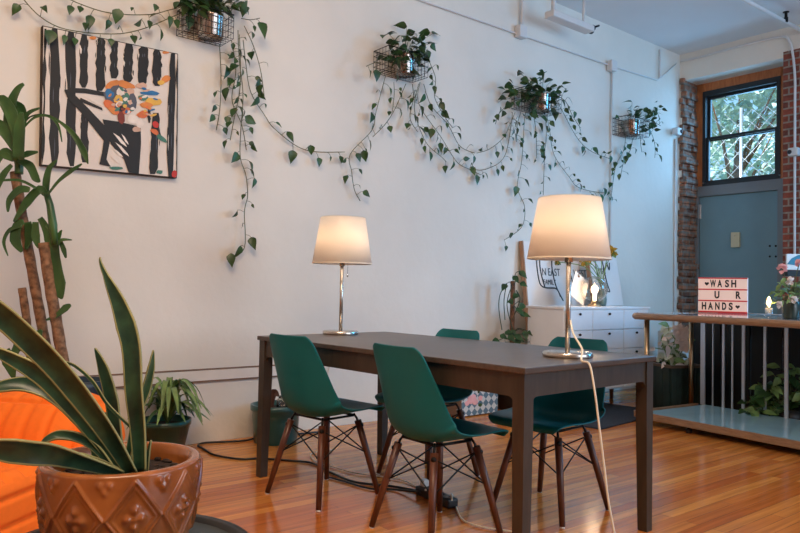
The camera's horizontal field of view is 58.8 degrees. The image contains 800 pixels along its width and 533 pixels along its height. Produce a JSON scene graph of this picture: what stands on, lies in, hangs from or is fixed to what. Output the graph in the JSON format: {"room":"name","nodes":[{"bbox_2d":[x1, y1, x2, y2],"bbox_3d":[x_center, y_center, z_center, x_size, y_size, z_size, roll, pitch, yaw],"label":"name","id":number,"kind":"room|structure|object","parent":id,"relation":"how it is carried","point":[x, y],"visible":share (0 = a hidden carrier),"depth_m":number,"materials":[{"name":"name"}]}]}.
{"room":"common room","nodes":[
{"label":"common room","id":0,"kind":"room"},
{"bbox_2d":[0,0,679,444],"bbox_3d":[-1.333,-0.769,4.652,11.582,3.800,0.200,3,-2,-39],"label":"wall","id":1,"kind":"structure","parent":0,"point":[439,257],"depth_m":5.21,"materials":[{"name":"white paint"}]},
{"bbox_2d":[39,26,177,178],"bbox_3d":[-1.698,-0.944,4.194,0.776,0.781,0.049,1,-1,-39],"label":"painting","id":2,"kind":"object","parent":1,"relation":"attached to","point":[121,99],"visible":0.98,"depth_m":4.16,"materials":[{"name":"fabric"}]},
{"bbox_2d":[0,365,276,387],"bbox_3d":[-3.174,0.610,2.998,6.738,0.084,0.018,3,-2,-39],"label":"trim","id":3,"kind":"structure","parent":1,"relation":"attached to","point":[243,372],"depth_m":4.56,"materials":[{"name":"white paint"}]},
{"bbox_2d":[176,3,233,46],"bbox_3d":[-1.230,-1.525,4.483,0.300,0.160,0.194,3,-2,-39],"label":"wire basket","id":4,"kind":"object","parent":1,"relation":"attached to","point":[181,18],"visible":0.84,"depth_m":4.46,"materials":[{"name":"black metal"}]},
{"bbox_2d":[12,0,343,266],"bbox_3d":[-1.192,-0.909,4.451,2.216,1.818,0.288,3,-2,-39],"label":"pothos","id":5,"kind":"object","parent":4,"relation":"in","point":[117,14],"visible":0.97,"depth_m":4.55,"materials":[{"name":"plant"}]},
{"bbox_2d":[197,11,224,41],"bbox_3d":[-1.203,-1.519,4.507,0.175,0.140,0.175,3,-2,-39],"label":"pot","id":6,"kind":"object","parent":4,"relation":"in","point":[214,18],"depth_m":4.44,"materials":[{"name":"metal"}]},
{"bbox_2d":[373,45,428,82],"bbox_3d":[0.008,-1.561,5.486,0.394,0.170,0.195,3,-2,-39],"label":"wire basket","id":7,"kind":"object","parent":1,"relation":"attached to","point":[385,62],"visible":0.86,"depth_m":5.44,"materials":[{"name":"black metal"}]},
{"bbox_2d":[393,53,414,78],"bbox_3d":[0.035,-1.555,5.510,0.175,0.148,0.175,3,-2,-39],"label":"pot","id":8,"kind":"object","parent":7,"relation":"in","point":[406,58],"depth_m":5.44,"materials":[{"name":"metal"}]},
{"bbox_2d":[341,21,487,199],"bbox_3d":[0.216,-1.201,5.589,1.503,1.462,0.293,3,-2,-39],"label":"pothos","id":9,"kind":"object","parent":7,"relation":"in","point":[398,54],"visible":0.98,"depth_m":5.53,"materials":[{"name":"plant"}]},
{"bbox_2d":[520,0,523,24],"bbox_3d":[1.117,-2.382,6.496,0.026,0.362,0.026,0,-2,22],"label":"conduit","id":10,"kind":"object","parent":1,"relation":"attached to","point":[522,1],"visible":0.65,"depth_m":6.48,"materials":[{"name":"white metal"}]},
{"bbox_2d":[511,85,561,116],"bbox_3d":[1.248,-1.505,6.484,0.464,0.175,0.205,3,-2,-39],"label":"wire basket","id":11,"kind":"object","parent":1,"relation":"attached to","point":[528,90],"visible":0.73,"depth_m":6.44,"materials":[{"name":"black metal"}]},
{"bbox_2d":[470,69,612,250],"bbox_3d":[1.448,-0.950,6.584,2.082,1.671,0.293,3,-2,-39],"label":"pothos","id":12,"kind":"object","parent":11,"relation":"in","point":[524,80],"visible":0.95,"depth_m":6.44,"materials":[{"name":"plant"}]},
{"bbox_2d":[532,93,550,113],"bbox_3d":[1.301,-1.497,6.529,0.177,0.153,0.177,3,-2,-39],"label":"pot","id":13,"kind":"object","parent":11,"relation":"in","point":[539,104],"depth_m":6.46,"materials":[{"name":"metal"}]},
{"bbox_2d":[419,0,675,80],"bbox_3d":[1.584,-2.231,6.859,4.142,0.364,0.070,3,-2,-39],"label":"conduit","id":14,"kind":"object","parent":1,"relation":"attached to","point":[520,32],"visible":1,"depth_m":6.50,"materials":[{"name":"white metal"}]},
{"bbox_2d":[609,72,612,245],"bbox_3d":[2.181,-0.819,7.347,0.022,2.410,0.022,1,-2,0],"label":"conduit","id":15,"kind":"object","parent":1,"relation":"attached to","point":[611,111],"visible":0.58,"depth_m":7.35,"materials":[{"name":"white metal"}]},
{"bbox_2d":[612,115,648,139],"bbox_3d":[2.419,-1.455,7.439,0.388,0.175,0.195,3,-2,-39],"label":"wire basket","id":16,"kind":"object","parent":1,"relation":"attached to","point":[615,125],"visible":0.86,"depth_m":7.38,"materials":[{"name":"black metal"}]},
{"bbox_2d":[623,119,639,136],"bbox_3d":[2.428,-1.450,7.449,0.175,0.153,0.175,3,-2,-39],"label":"pot","id":17,"kind":"object","parent":16,"relation":"in","point":[635,123],"depth_m":7.39,"materials":[{"name":"metal"}]},
{"bbox_2d":[607,100,666,200],"bbox_3d":[2.494,-1.240,7.455,1.025,1.165,0.265,3,-2,-39],"label":"pothos","id":18,"kind":"object","parent":16,"relation":"in","point":[654,112],"visible":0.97,"depth_m":7.44,"materials":[{"name":"plant"}]},
{"bbox_2d":[659,50,660,77],"bbox_3d":[2.918,-2.273,7.969,0.020,0.318,0.020,0,-2,22],"label":"corner riser","id":19,"kind":"object","parent":1,"relation":"attached to","point":[659,50],"visible":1,"depth_m":7.96,"materials":[{"name":"white paint"}]},
{"bbox_2d":[673,139,676,329],"bbox_3d":[3.142,-0.118,8.122,0.024,2.696,0.024,1,-2,0],"label":"conduit","id":20,"kind":"object","parent":1,"relation":"attached to","point":[675,146],"visible":0.65,"depth_m":8.12,"materials":[{"name":"white metal"}]},
{"bbox_2d":[672,127,682,135],"bbox_3d":[3.165,-1.540,8.096,0.102,0.085,0.083,3,-2,-39],"label":"sensor","id":21,"kind":"object","parent":1,"relation":"attached to","point":[676,131],"visible":1,"depth_m":8.07,"materials":[{"name":"white plastic"}]},
{"bbox_2d":[677,78,698,328],"bbox_3d":[3.354,-0.419,8.264,0.356,3.520,0.127,3,-2,-41],"label":"brick pillar","id":22,"kind":"structure","parent":1,"relation":"attached to","point":[688,142],"depth_m":8.22,"materials":[{"name":"brick"}]},
{"bbox_2d":[186,388,799,532],"bbox_3d":[1.210,1.130,1.406,11.582,0.100,8.000,3,-2,-39],"label":"floor","id":23,"kind":"structure","parent":0,"point":[703,481],"depth_m":3.65,"materials":[{"name":"brown wood"}]},
{"bbox_2d":[0,83,102,394],"bbox_3d":[-1.723,0.096,3.448,0.633,1.979,0.256,1,-2,0],"label":"plant","id":24,"kind":"object","parent":23,"relation":"on","point":[14,123],"visible":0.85,"depth_m":3.44,"materials":[{"name":"green plant"}]},
{"bbox_2d":[0,391,124,532],"bbox_3d":[-1.677,0.771,2.591,1.020,0.578,1.030,1,-2,10],"label":"lounge chair","id":25,"kind":"object","parent":23,"relation":"on","point":[23,415],"visible":0.22,"depth_m":2.65,"materials":[{"name":"orange fabric"}]},
{"bbox_2d":[26,514,247,532],"bbox_3d":[-0.652,0.857,1.633,0.612,0.390,0.612,1,-2,0],"label":"stand","id":26,"kind":"object","parent":23,"relation":"on","point":[202,523],"visible":0.31,"depth_m":1.85,"materials":[{"name":"black plastic"}]},
{"bbox_2d":[0,257,202,532],"bbox_3d":[-0.728,0.323,1.626,0.543,0.693,0.361,2,-2,-16],"label":"snake plant","id":27,"kind":"object","parent":26,"relation":"on","point":[107,484],"visible":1,"depth_m":1.56,"materials":[{"name":"green plant"}]},
{"bbox_2d":[127,377,210,444],"bbox_3d":[-1.343,0.888,4.161,0.512,0.455,0.499,3,-2,-39],"label":"spider plant","id":28,"kind":"object","parent":23,"relation":"on","point":[166,426],"visible":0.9,"depth_m":4.13,"materials":[{"name":"green plant"}]},
{"bbox_2d":[250,389,298,445],"bbox_3d":[-0.810,0.970,4.637,0.330,0.344,0.330,1,-2,0],"label":"planter","id":29,"kind":"object","parent":23,"relation":"on","point":[278,417],"visible":0.53,"depth_m":4.51,"materials":[{"name":"ceramic"}]},
{"bbox_2d":[276,395,286,407],"bbox_3d":[-0.759,0.883,4.610,0.084,0.085,0.084,1,-2,0],"label":"glass jar","id":30,"kind":"object","parent":29,"relation":"on","point":[280,403],"visible":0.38,"depth_m":4.57,"materials":[{"name":"clear glass"}]},
{"bbox_2d":[197,431,415,489],"bbox_3d":[-0.596,1.113,4.007,0.845,0.026,1.653,2,-2,-25],"label":"extension cord","id":31,"kind":"object","parent":23,"relation":"on","point":[198,444],"visible":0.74,"depth_m":4.11,"materials":[{"name":"black plastic"}]},
{"bbox_2d":[265,333,384,511],"bbox_3d":[-0.374,0.721,3.479,0.455,0.787,0.490,-1,-2,43],"label":"shell chair","id":32,"kind":"object","parent":23,"relation":"on","point":[306,388],"visible":1,"depth_m":3.33,"materials":[{"name":"green plastic"}]},
{"bbox_2d":[310,450,426,490],"bbox_3d":[-0.202,1.103,3.864,0.232,0.053,1.133,2,-2,-33],"label":"cable","id":33,"kind":"object","parent":23,"relation":"on","point":[330,450],"visible":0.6,"depth_m":3.83,"materials":[{"name":"black rubber"}]},
{"bbox_2d":[329,476,420,492],"bbox_3d":[-0.157,1.105,3.601,0.605,0.035,0.068,0,-2,31],"label":"cable","id":34,"kind":"object","parent":23,"relation":"on","point":[394,489],"visible":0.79,"depth_m":3.56,"materials":[{"name":"plastic"}]},
{"bbox_2d":[375,328,479,479],"bbox_3d":[0.165,0.744,3.880,0.491,0.787,0.455,3,-3,-44],"label":"shell chair","id":35,"kind":"object","parent":23,"relation":"on","point":[450,395],"visible":0.3,"depth_m":3.87,"materials":[{"name":"green plastic"}]},
{"bbox_2d":[416,478,457,508],"bbox_3d":[0.173,1.083,3.403,0.062,0.079,0.276,2,-2,-32],"label":"power strip","id":36,"kind":"object","parent":23,"relation":"on","point":[447,503],"visible":0.59,"depth_m":3.35,"materials":[{"name":"black plastic"}]},
{"bbox_2d":[369,343,508,532],"bbox_3d":[0.150,0.715,2.975,0.491,0.787,0.455,3,-2,-38],"label":"shell chair","id":37,"kind":"object","parent":23,"relation":"on","point":[416,408],"visible":1,"depth_m":2.84,"materials":[{"name":"green plastic"}]},
{"bbox_2d":[256,332,655,532],"bbox_3d":[0.163,0.750,3.419,0.902,0.745,1.800,3,-2,-42],"label":"dining table","id":38,"kind":"object","parent":23,"relation":"on","point":[520,372],"visible":0.84,"depth_m":2.99,"materials":[{"name":"brown wood"}]},
{"bbox_2d":[312,215,371,334],"bbox_3d":[-0.333,0.054,4.067,0.343,0.667,0.343,1,-2,0],"label":"table lamp","id":39,"kind":"object","parent":38,"relation":"on","point":[341,241],"visible":1,"depth_m":3.95,"materials":[{"name":"white fabric"}]},
{"bbox_2d":[527,194,614,532],"bbox_3d":[0.742,0.412,2.673,0.343,1.404,0.858,2,-2,-12],"label":"table lamp","id":40,"kind":"object","parent":38,"relation":"on","point":[568,228],"visible":1,"depth_m":2.82,"materials":[{"name":"white fabric"}]},
{"bbox_2d":[445,390,497,416],"bbox_3d":[0.585,1.097,5.835,0.431,0.222,0.224,3,-2,-39],"label":"storage box","id":41,"kind":"object","parent":23,"relation":"on","point":[478,402],"visible":0.69,"depth_m":5.74,"materials":[{"name":"multicoloured cardboard"}]},
{"bbox_2d":[465,394,482,405],"bbox_3d":[0.593,1.071,5.707,0.200,0.089,0.008,3,-2,-39],"label":"flower","id":42,"kind":"object","parent":41,"relation":"on","point":[472,399],"depth_m":5.70,"materials":[{"name":"pink plant"}]},
{"bbox_2d":[451,493,511,531],"bbox_3d":[0.341,1.085,3.115,0.139,0.065,0.515,2,-2,-34],"label":"cable","id":43,"kind":"object","parent":23,"relation":"on","point":[452,496],"visible":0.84,"depth_m":3.04,"materials":[{"name":"beige plastic"}]},
{"bbox_2d":[492,270,532,409],"bbox_3d":[1.014,0.630,6.126,0.500,1.190,0.329,1,-2,0],"label":"plant","id":44,"kind":"object","parent":23,"relation":"on","point":[504,401],"visible":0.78,"depth_m":6.04,"materials":[{"name":"green plant"}]},
{"bbox_2d":[488,337,608,528],"bbox_3d":[0.713,0.738,3.329,0.491,0.787,0.455,3,-3,-44],"label":"shell chair","id":45,"kind":"object","parent":23,"relation":"on","point":[552,413],"visible":0.69,"depth_m":3.33,"materials":[{"name":"green plastic"}]},
{"bbox_2d":[519,241,588,331],"bbox_3d":[1.488,0.517,6.632,0.906,1.473,0.225,3,-2,-39],"label":"canvas","id":46,"kind":"object","parent":23,"relation":"on","point":[545,281],"visible":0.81,"depth_m":6.55,"materials":[{"name":"white fabric"}]},
{"bbox_2d":[526,305,649,398],"bbox_3d":[1.705,0.802,6.342,1.271,0.893,0.439,3,-2,-39],"label":"dresser","id":47,"kind":"object","parent":23,"relation":"on","point":[615,325],"visible":0.43,"depth_m":6.10,"materials":[{"name":"white paint"}]},
{"bbox_2d":[571,271,584,305],"bbox_3d":[1.607,0.195,6.365,0.306,0.314,0.029,3,-2,-39],"label":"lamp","id":48,"kind":"object","parent":47,"relation":"on","point":[576,292],"visible":0.64,"depth_m":6.35,"materials":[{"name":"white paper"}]},
{"bbox_2d":[554,245,617,305],"bbox_3d":[1.726,0.079,6.588,0.598,0.568,0.115,1,-2,0],"label":"flower vase","id":49,"kind":"object","parent":47,"relation":"on","point":[602,302],"visible":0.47,"depth_m":6.59,"materials":[{"name":"clear glass"}]},
{"bbox_2d":[581,276,607,306],"bbox_3d":[1.742,0.222,6.358,0.230,0.270,0.230,1,-2,0],"label":"globe lamp","id":50,"kind":"object","parent":47,"relation":"on","point":[594,289],"visible":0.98,"depth_m":6.28,"materials":[{"name":"clear glass"}]},
{"bbox_2d":[586,259,623,305],"bbox_3d":[1.990,0.150,6.912,0.472,0.472,0.130,3,-2,-39],"label":"canvas","id":51,"kind":"object","parent":47,"relation":"on","point":[611,277],"visible":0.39,"depth_m":6.94,"materials":[{"name":"white fabric"}]},
{"bbox_2d":[584,403,635,429],"bbox_3d":[1.596,1.225,5.933,0.820,0.012,1.140,-1,-3,45],"label":"rug","id":52,"kind":"object","parent":23,"relation":"on","point":[615,415],"visible":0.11,"depth_m":5.73,"materials":[{"name":"grey fabric"}]},
{"bbox_2d":[653,360,701,407],"bbox_3d":[2.405,1.051,6.292,0.350,0.394,0.430,2,-2,-17],"label":"planter box","id":53,"kind":"object","parent":23,"relation":"on","point":[670,382],"visible":0.46,"depth_m":6.11,"materials":[{"name":"plastic"}]},
{"bbox_2d":[649,321,688,367],"bbox_3d":[2.383,0.723,6.258,0.406,0.480,0.331,1,-2,0],"label":"orchid","id":54,"kind":"object","parent":53,"relation":"in","point":[680,334],"visible":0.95,"depth_m":6.16,"materials":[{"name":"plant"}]},
{"bbox_2d":[632,313,799,449],"bbox_3d":[3.193,0.796,4.782,1.462,0.860,2.919,2,-2,-33],"label":"console table","id":55,"kind":"object","parent":23,"relation":"on","point":[784,431],"depth_m":5.35,"materials":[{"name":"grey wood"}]},
{"bbox_2d":[698,277,747,313],"bbox_3d":[2.826,0.252,6.217,0.396,0.310,0.065,0,-2,30],"label":"letter board","id":56,"kind":"object","parent":55,"relation":"on","point":[715,294],"visible":1,"depth_m":6.19,"materials":[{"name":"white plastic"}]},
{"bbox_2d":[649,313,799,320],"bbox_3d":[3.207,0.389,4.787,1.390,0.038,2.840,2,-2,-33],"label":"countertop","id":57,"kind":"structure","parent":55,"relation":"on","point":[756,316],"depth_m":5.52,"materials":[{"name":"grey wood"}]},
{"bbox_2d":[765,297,772,313],"bbox_3d":[2.637,0.289,5.074,0.072,0.155,0.072,1,-2,0],"label":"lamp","id":58,"kind":"object","parent":55,"relation":"on","point":[767,310],"visible":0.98,"depth_m":5.06,"materials":[{"name":"clear glass"}]},
{"bbox_2d":[769,259,799,318],"bbox_3d":[2.768,0.157,4.937,0.439,0.416,0.259,1,-2,0],"label":"flower arrangement","id":59,"kind":"object","parent":55,"relation":"on","point":[790,307],"visible":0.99,"depth_m":4.91,"materials":[{"name":"pink plant"}]},
{"bbox_2d":[694,323,799,409],"bbox_3d":[3.616,0.837,5.167,0.045,0.800,3.305,2,-2,-33],"label":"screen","id":60,"kind":"object","parent":23,"relation":"on","point":[754,334],"visible":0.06,"depth_m":6.16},
{"bbox_2d":[737,363,799,419],"bbox_3d":[2.966,1.015,5.525,0.700,0.517,0.380,1,-2,0],"label":"floor plant","id":61,"kind":"object","parent":23,"relation":"on","point":[775,406],"visible":0.76,"depth_m":5.48,"materials":[{"name":"green plant"}]},
{"bbox_2d":[550,0,799,54],"bbox_3d":[1.288,-2.777,1.530,12.382,0.120,8.400,3,-2,-39],"label":"ceiling","id":62,"kind":"structure","parent":0,"point":[680,27],"depth_m":7.17,"materials":[{"name":"white paint"}]},
{"bbox_2d":[545,0,599,33],"bbox_3d":[1.602,-2.379,6.541,0.705,0.346,0.110,3,-2,-39],"label":"strip light","id":63,"kind":"object","parent":62,"relation":"hanging from","point":[553,15],"visible":1,"depth_m":6.46,"materials":[{"name":"white paint"}]},
{"bbox_2d":[741,0,799,31],"bbox_3d":[3.692,-2.446,6.888,3.442,0.107,0.062,3,-2,-38],"label":"pipe","id":64,"kind":"object","parent":62,"relation":"attached to","point":[784,20],"visible":1,"depth_m":6.83,"materials":[{"name":"metal"}]},
{"bbox_2d":[678,24,799,323],"bbox_3d":[5.877,-0.603,5.345,0.500,3.800,8.200,3,-2,-39],"label":"wall","id":65,"kind":"structure","parent":0,"point":[765,55],"depth_m":7.78,"materials":[{"name":"white paint"}]},
{"bbox_2d":[698,191,776,313],"bbox_3d":[3.782,0.255,7.968,0.106,2.139,0.892,3,-2,-40],"label":"door","id":66,"kind":"structure","parent":65,"relation":"in","point":[738,232],"depth_m":7.91,"materials":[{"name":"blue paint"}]},
{"bbox_2d":[694,178,782,313],"bbox_3d":[3.831,0.202,7.970,0.160,2.275,1.026,3,-2,-39],"label":"trim","id":67,"kind":"structure","parent":65,"relation":"attached to","point":[772,184],"depth_m":7.86,"materials":[{"name":"grey paint"}]},
{"bbox_2d":[696,66,782,186],"bbox_3d":[3.870,-1.561,8.036,0.140,1.254,1.058,3,-2,-39],"label":"trim","id":68,"kind":"structure","parent":65,"relation":"attached to","point":[774,72],"depth_m":8.13,"materials":[{"name":"orange wood"}]},
{"bbox_2d":[702,76,780,186],"bbox_3d":[3.861,-1.493,8.012,0.120,1.116,0.870,3,-2,-39],"label":"window","id":69,"kind":"structure","parent":65,"relation":"in","point":[708,96],"depth_m":8.02,"materials":[{"name":"black paint"}]},
{"bbox_2d":[783,48,799,299],"bbox_3d":[6.299,-0.486,4.818,0.500,3.550,6.853,3,-2,-39],"label":"brick wall","id":70,"kind":"structure","parent":0,"point":[788,79],"depth_m":7.29,"materials":[{"name":"red brick"}]},
{"bbox_2d":[680,36,795,253],"bbox_3d":[3.636,-1.191,7.716,0.026,2.435,1.263,3,-2,-39],"label":"conduit","id":71,"kind":"object","parent":70,"relation":"attached to","point":[775,37],"visible":0.96,"depth_m":7.24,"materials":[{"name":"white metal"}]},
{"bbox_2d":[783,254,799,275],"bbox_3d":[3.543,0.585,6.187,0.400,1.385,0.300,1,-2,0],"label":"display card","id":72,"kind":"object","parent":70,"relation":"attached to","point":[790,258],"visible":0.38,"depth_m":6.20,"materials":[{"name":"white paper"}]},
{"bbox_2d":[783,270,799,275],"bbox_3d":[3.553,0.062,6.183,0.400,0.050,0.080,1,-2,0],"label":"shelf","id":73,"kind":"object","parent":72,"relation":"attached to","point":[789,272],"depth_m":6.14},
{"bbox_2d":[787,147,799,156],"bbox_3d":[3.997,-1.164,7.210,0.083,0.085,0.102,3,-2,-39],"label":"sensor","id":74,"kind":"object","parent":70,"relation":"attached to","point":[795,151],"visible":1,"depth_m":7.18,"materials":[{"name":"white plastic"}]},
{"label":"ground","id":75,"kind":"structure","parent":0,"visible":0},
{"bbox_2d":[710,117,774,179],"bbox_3d":[9.431,-1.099,19.695,3.995,6.452,3.883,1,-2,9],"label":"tree","id":76,"kind":"object","parent":75,"relation":"on","point":[766,156],"visible":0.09,"depth_m":18.77,"materials":[{"name":"green plant"}]},
{"bbox_2d":[710,106,775,179],"bbox_3d":[6.307,-0.379,9.810,0.052,4.250,9.466,3,-2,-39],"label":"wire fence","id":77,"kind":"object","parent":75,"relation":"on","point":[740,112],"visible":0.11,"depth_m":11.08,"materials":[{"name":"metal"}]},
{"bbox_2d":[710,87,776,180],"bbox_3d":[7.295,-2.320,15.307,4.195,8.531,4.257,1,-2,0],"label":"tree","id":78,"kind":"object","parent":75,"relation":"on","point":[743,102],"visible":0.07,"depth_m":15.06,"materials":[{"name":"green plant"}]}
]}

